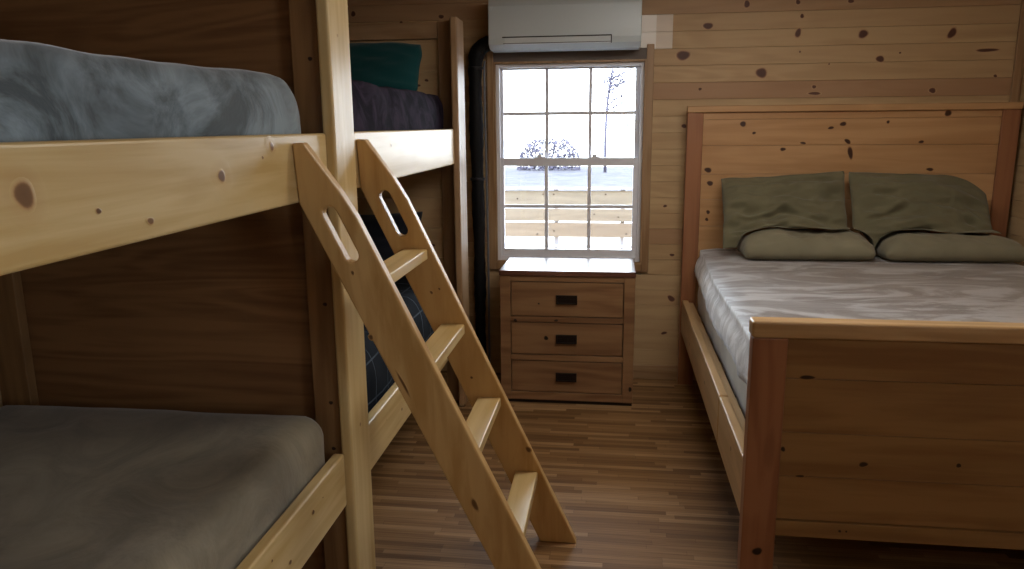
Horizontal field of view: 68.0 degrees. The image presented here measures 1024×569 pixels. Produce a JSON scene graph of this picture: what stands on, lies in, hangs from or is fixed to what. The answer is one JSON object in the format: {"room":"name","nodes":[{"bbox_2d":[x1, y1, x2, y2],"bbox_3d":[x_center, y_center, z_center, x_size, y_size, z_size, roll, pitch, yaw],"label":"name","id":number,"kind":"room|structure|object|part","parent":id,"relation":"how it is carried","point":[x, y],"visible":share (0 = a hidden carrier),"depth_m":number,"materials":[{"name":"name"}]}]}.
{"room":"cabin bedroom","nodes":[
{"label":"cabin bedroom","id":0,"kind":"room"},
{"bbox_2d":[0,390,2,406],"bbox_3d":[-2.009,0.110,1.394,0.140,2.450,7.335,1,12,7],"label":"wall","id":1,"kind":"structure","parent":0,"point":[1,403],"depth_m":2.64,"materials":[{"name":"brown wood"}]},
{"bbox_2d":[347,0,1023,372],"bbox_3d":[0.711,-0.612,4.728,4.682,2.450,0.141,1,12,7],"label":"wall","id":2,"kind":"structure","parent":0,"point":[707,52],"depth_m":4.41,"materials":[{"name":"brown wood"}]},
{"bbox_2d":[468,35,490,363],"bbox_3d":[-0.184,-0.440,4.734,0.151,2.126,0.102,1,12,7],"label":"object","id":3,"kind":"object","parent":2,"relation":"attached to","point":[478,50],"visible":0.91,"depth_m":4.68,"materials":[{"name":"black"}]},
{"bbox_2d":[488,0,641,52],"bbox_3d":[0.307,-1.507,4.398,0.869,0.289,0.238,1,12,7],"label":"air conditioner","id":4,"kind":"object","parent":2,"relation":"attached to","point":[513,25],"visible":1,"depth_m":4.30,"materials":[{"name":"plastic"}]},
{"bbox_2d":[486,44,653,271],"bbox_3d":[0.355,-0.768,4.728,1.001,1.362,0.150,1,12,7],"label":"window","id":5,"kind":"structure","parent":2,"relation":"in","point":[642,59],"depth_m":4.68,"materials":[{"name":"brown wood"}]},
{"bbox_3d":[0.355,-0.484,4.772,0.856,0.617,0.032,1,12,7],"label":"sash","id":6,"kind":"part","parent":5,"relation":"part of","materials":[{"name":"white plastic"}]},
{"bbox_3d":[0.341,-1.368,4.538,0.916,0.070,0.016,1,12,7],"label":"head casing","id":7,"kind":"part","parent":5,"relation":"part of","materials":[{"name":"brown wood"}]},
{"bbox_3d":[0.355,-1.034,4.692,0.856,0.594,0.032,1,12,7],"label":"sash","id":8,"kind":"part","parent":5,"relation":"part of","materials":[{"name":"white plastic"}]},
{"bbox_2d":[633,364,729,381],"bbox_3d":[1.455,0.572,4.797,2.862,0.092,0.016,1,12,7],"label":"baseboard","id":9,"kind":"structure","parent":2,"relation":"attached to","point":[666,372],"depth_m":4.86,"materials":[{"name":"brown wood"}]},
{"bbox_2d":[1009,0,1023,101],"bbox_3d":[2.826,-0.557,4.373,0.041,2.450,0.020,1,12,7],"label":"trim","id":10,"kind":"structure","parent":2,"relation":"attached to","point":[1019,50],"depth_m":4.22,"materials":[{"name":"brown wood"}]},
{"bbox_2d":[371,371,1023,568],"bbox_3d":[0.234,1.408,1.365,4.662,0.120,7.635,1,12,7],"label":"floor","id":11,"kind":"structure","parent":0,"point":[645,484],"depth_m":3.28,"materials":[{"name":"brown wood"}]},
{"bbox_2d":[0,0,468,568],"bbox_3d":[-1.162,0.029,2.404,1.267,2.180,4.250,1,12,7],"label":"bunk bed","id":12,"kind":"object","parent":11,"relation":"on","point":[192,274],"visible":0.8,"depth_m":2.46,"materials":[{"name":"brown wood"}]},
{"bbox_3d":[-1.722,0.009,2.572,0.111,2.160,0.038,1,12,7],"label":"post","id":13,"kind":"part","parent":12,"relation":"part of","materials":[{"name":"brown wood"}]},
{"bbox_2d":[0,39,300,141],"bbox_3d":[-1.319,-0.268,1.381,1.188,0.319,2.041,1,12,7],"label":"mattress","id":14,"kind":"object","parent":12,"relation":"on","point":[48,92],"visible":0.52,"depth_m":1.44,"materials":[{"name":"fabric"}]},
{"bbox_2d":[0,405,324,568],"bbox_3d":[-1.309,0.744,1.592,1.182,0.299,2.035,1,12,7],"label":"mattress","id":15,"kind":"object","parent":12,"relation":"on","point":[81,487],"visible":0.91,"depth_m":2.04,"materials":[{"name":"beige fabric"}]},
{"bbox_3d":[-1.166,0.013,2.528,1.226,2.160,0.017,1,12,7],"label":"divider panel","id":16,"kind":"part","parent":12,"relation":"part of","materials":[{"name":"brown wood"}]},
{"bbox_3d":[-0.710,-0.151,1.288,0.040,0.186,2.076,1,12,7],"label":"rail","id":17,"kind":"part","parent":12,"relation":"part of","materials":[{"name":"brown wood"}]},
{"bbox_3d":[-0.701,0.854,1.498,0.040,0.184,2.076,1,12,7],"label":"rail","id":18,"kind":"part","parent":12,"relation":"part of","materials":[{"name":"brown wood"}]},
{"bbox_3d":[-0.605,0.029,2.426,0.089,2.160,0.039,1,12,7],"label":"post","id":19,"kind":"part","parent":12,"relation":"part of","materials":[{"name":"brown wood"}]},
{"bbox_3d":[-0.534,0.010,2.466,0.039,2.180,0.184,1,12,7],"label":"post","id":20,"kind":"part","parent":12,"relation":"part of","materials":[{"name":"brown wood"}]},
{"bbox_3d":[-0.911,-1.389,4.194,1.025,0.086,0.043,1,12,7],"label":"rail","id":21,"kind":"part","parent":12,"relation":"part of","materials":[{"name":"brown wood"}]},
{"bbox_3d":[-0.902,-0.503,4.388,1.025,1.723,0.016,1,12,7],"label":"panel","id":22,"kind":"part","parent":12,"relation":"part of","materials":[{"name":"brown wood"}]},
{"bbox_2d":[351,79,443,131],"bbox_3d":[-1.053,-0.698,3.354,1.174,0.345,1.864,1,12,7],"label":"mattress","id":23,"kind":"object","parent":12,"relation":"on","point":[375,108],"visible":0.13,"depth_m":3.19,"materials":[{"name":"fabric"}]},
{"bbox_2d":[349,42,421,90],"bbox_3d":[-0.803,-1.166,4.065,0.637,0.264,0.228,1,12,7],"label":"pillow","id":24,"kind":"object","parent":23,"relation":"on","point":[396,65],"visible":0.45,"depth_m":4.00,"materials":[{"name":"teal fabric"}]},
{"bbox_2d":[364,275,433,412],"bbox_3d":[-1.046,0.281,3.555,1.178,0.382,1.866,1,12,7],"label":"mattress","id":25,"kind":"object","parent":12,"relation":"on","point":[379,379],"visible":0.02,"depth_m":3.09,"materials":[{"name":"fabric"}]},
{"bbox_2d":[360,212,422,260],"bbox_3d":[-0.814,-0.234,4.233,0.634,0.326,0.242,1,12,7],"label":"pillow","id":26,"kind":"object","parent":25,"relation":"on","point":[370,222],"visible":0.12,"depth_m":4.18,"materials":[{"name":"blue fabric"}]},
{"bbox_3d":[-0.439,-0.574,3.296,0.040,0.188,1.684,1,12,7],"label":"rail","id":27,"kind":"part","parent":12,"relation":"part of","materials":[{"name":"brown wood"}]},
{"bbox_3d":[-0.430,0.431,3.507,0.040,0.184,1.684,1,12,7],"label":"rail","id":28,"kind":"part","parent":12,"relation":"part of","materials":[{"name":"brown wood"}]},
{"bbox_3d":[-0.348,-0.372,4.334,0.089,2.160,0.040,1,12,7],"label":"post","id":29,"kind":"part","parent":12,"relation":"part of","materials":[{"name":"brown wood"}]},
{"bbox_3d":[-0.288,-0.366,4.293,0.038,2.165,0.195,1,12,7],"label":"post","id":30,"kind":"part","parent":12,"relation":"part of","materials":[{"name":"brown wood"}]},
{"bbox_2d":[292,139,575,568],"bbox_3d":[-0.167,0.313,2.515,0.736,1.560,0.773,1,12,7],"label":"ladder","id":31,"kind":"object","parent":11,"relation":"on","point":[457,444],"visible":1,"depth_m":2.36,"materials":[{"name":"brown wood"}]},
{"bbox_2d":[499,257,635,405],"bbox_3d":[0.342,0.268,4.583,0.774,0.793,0.454,1,12,7],"label":"dresser","id":32,"kind":"object","parent":11,"relation":"on","point":[567,324],"visible":1,"depth_m":4.37,"materials":[{"name":"brown wood"}]},
{"bbox_3d":[0.315,0.540,4.415,0.120,0.052,0.012,1,12,7],"label":"handle","id":33,"kind":"part","parent":32,"relation":"part of","materials":[{"name":"metal"}]},
{"bbox_3d":[0.313,0.317,4.369,0.120,0.052,0.012,1,12,7],"label":"handle","id":34,"kind":"part","parent":32,"relation":"part of","materials":[{"name":"metal"}]},
{"bbox_3d":[0.311,0.088,4.321,0.120,0.052,0.012,1,12,7],"label":"handle","id":35,"kind":"part","parent":32,"relation":"part of","materials":[{"name":"metal"}]},
{"bbox_3d":[0.343,0.497,4.620,0.639,0.187,0.409,1,12,7],"label":"drawer","id":36,"kind":"part","parent":32,"relation":"part of","materials":[{"name":"brown wood"}]},
{"bbox_3d":[0.340,0.274,4.573,0.639,0.188,0.410,1,12,7],"label":"drawer","id":37,"kind":"part","parent":32,"relation":"part of","materials":[{"name":"brown wood"}]},
{"bbox_3d":[0.338,0.045,4.525,0.639,0.199,0.410,1,12,7],"label":"drawer","id":38,"kind":"part","parent":32,"relation":"part of","materials":[{"name":"brown wood"}]},
{"bbox_2d":[677,102,1023,568],"bbox_3d":[1.780,0.044,3.369,1.814,1.703,2.397,1,12,7],"label":"bed","id":39,"kind":"object","parent":11,"relation":"on","point":[900,431],"visible":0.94,"depth_m":2.37,"materials":[{"name":"brown wood"}]},
{"bbox_3d":[1.081,-0.191,4.617,0.092,1.664,0.050,1,12,7],"label":"post","id":40,"kind":"part","parent":39,"relation":"part of","materials":[{"name":"brown wood"}]},
{"bbox_3d":[0.913,0.428,3.569,0.039,0.205,2.279,1,12,7],"label":"rail","id":41,"kind":"part","parent":39,"relation":"part of","materials":[{"name":"brown wood"}]},
{"bbox_2d":[698,287,746,415],"bbox_3d":[1.786,0.238,3.418,1.634,0.359,2.247,1,12,7],"label":"mattress","id":42,"kind":"object","parent":39,"relation":"on","point":[739,387],"visible":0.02,"depth_m":3.48,"materials":[{"name":"grey fabric"}]},
{"bbox_2d":[695,249,1023,383],"bbox_3d":[1.779,0.113,3.373,1.742,0.188,2.236,1,12,7],"label":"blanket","id":43,"kind":"object","parent":42,"relation":"on","point":[735,288],"visible":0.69,"depth_m":3.38,"materials":[{"name":"grey fabric"}]},
{"bbox_2d":[737,228,875,259],"bbox_3d":[1.615,-0.239,4.200,0.694,0.149,0.356,1,12,7],"label":"pillow","id":44,"kind":"object","parent":43,"relation":"on","point":[771,243],"visible":1,"depth_m":4.06,"materials":[{"name":"green fabric"}]},
{"bbox_2d":[721,171,850,248],"bbox_3d":[1.530,-0.422,4.272,0.686,0.414,0.306,1,12,7],"label":"pillow","id":45,"kind":"object","parent":44,"relation":"on","point":[817,200],"visible":1,"depth_m":4.25,"materials":[{"name":"green fabric"}]},
{"bbox_2d":[875,231,1023,261],"bbox_3d":[2.342,-0.219,4.107,0.702,0.135,0.357,1,12,7],"label":"pillow","id":46,"kind":"object","parent":43,"relation":"on","point":[898,245],"visible":0.95,"depth_m":3.97,"materials":[{"name":"green fabric"}]},
{"bbox_2d":[849,172,1001,247],"bbox_3d":[2.245,-0.403,4.180,0.727,0.415,0.309,2,12,12],"label":"pillow","id":47,"kind":"object","parent":46,"relation":"on","point":[882,204],"visible":0.99,"depth_m":4.15,"materials":[{"name":"green fabric"}]},
{"bbox_3d":[0.791,0.629,2.424,0.104,0.963,0.056,1,12,7],"label":"post","id":48,"kind":"part","parent":39,"relation":"part of","materials":[{"name":"brown wood"}]},
{"bbox_3d":[1.930,-0.325,4.475,1.622,1.369,0.023,1,12,7],"label":"headboard","id":49,"kind":"part","parent":39,"relation":"part of","materials":[{"name":"brown wood"}]},
{"bbox_3d":[1.631,0.495,2.280,1.593,0.653,0.037,1,12,7],"label":"footboard","id":50,"kind":"part","parent":39,"relation":"part of","materials":[{"name":"brown wood"}]},
{"bbox_3d":[2.782,-0.160,4.395,0.093,1.664,0.050,1,12,7],"label":"post","id":51,"kind":"part","parent":39,"relation":"part of","materials":[{"name":"brown wood"}]},
{"bbox_2d":[1006,70,1023,265],"bbox_3d":[2.454,0.192,0.810,0.141,2.450,7.335,1,12,7],"label":"wall","id":52,"kind":"structure","parent":0,"point":[1015,225],"depth_m":4.27,"materials":[{"name":"brown wood"}]},
{"label":"outside","id":53,"kind":"structure","parent":0,"visible":0},
{"bbox_3d":[0.777,0.487,6.015,8.000,0.030,1.875,1,12,7],"label":"floor","id":54,"kind":"structure","parent":53,"visible":0},
{"bbox_2d":[505,187,632,248],"bbox_3d":[0.868,-0.253,6.603,8.000,1.176,0.082,1,12,7],"label":"fence","id":55,"kind":"object","parent":54,"relation":"on","point":[556,229],"visible":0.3,"depth_m":6.56,"materials":[{"name":"beige wood"}]},
{"bbox_3d":[0.866,-0.331,6.580,8.000,0.022,0.050,1,12,7],"label":"rail","id":56,"kind":"part","parent":55,"relation":"part of","materials":[{"name":"beige wood"}]},
{"bbox_3d":[0.862,-0.820,6.478,8.000,0.014,0.070,1,12,7],"label":"rail","id":57,"kind":"part","parent":55,"relation":"part of","materials":[{"name":"beige wood"}]},
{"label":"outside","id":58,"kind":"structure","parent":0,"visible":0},
{"bbox_2d":[504,166,632,248],"bbox_3d":[2.884,-2.473,21.716,90.000,0.001,34.100,1,12,7],"label":"ground","id":59,"kind":"structure","parent":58,"point":[615,176],"depth_m":27.55,"materials":[{"name":"white snow"}]},
{"bbox_2d":[517,137,580,170],"bbox_3d":[1.745,-6.101,35.586,3.011,1.583,1.373,1,12,7],"label":"shrub","id":60,"kind":"object","parent":59,"relation":"on","point":[540,144],"visible":0.57,"depth_m":35.34,"materials":[{"name":"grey plant"}]},
{"bbox_2d":[596,68,635,171],"bbox_3d":[4.965,-7.886,32.728,2.742,6.053,1.876,1,12,7],"label":"tree","id":61,"kind":"object","parent":59,"relation":"on","point":[609,84],"visible":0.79,"depth_m":32.70,"materials":[{"name":"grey plant"}]}
]}

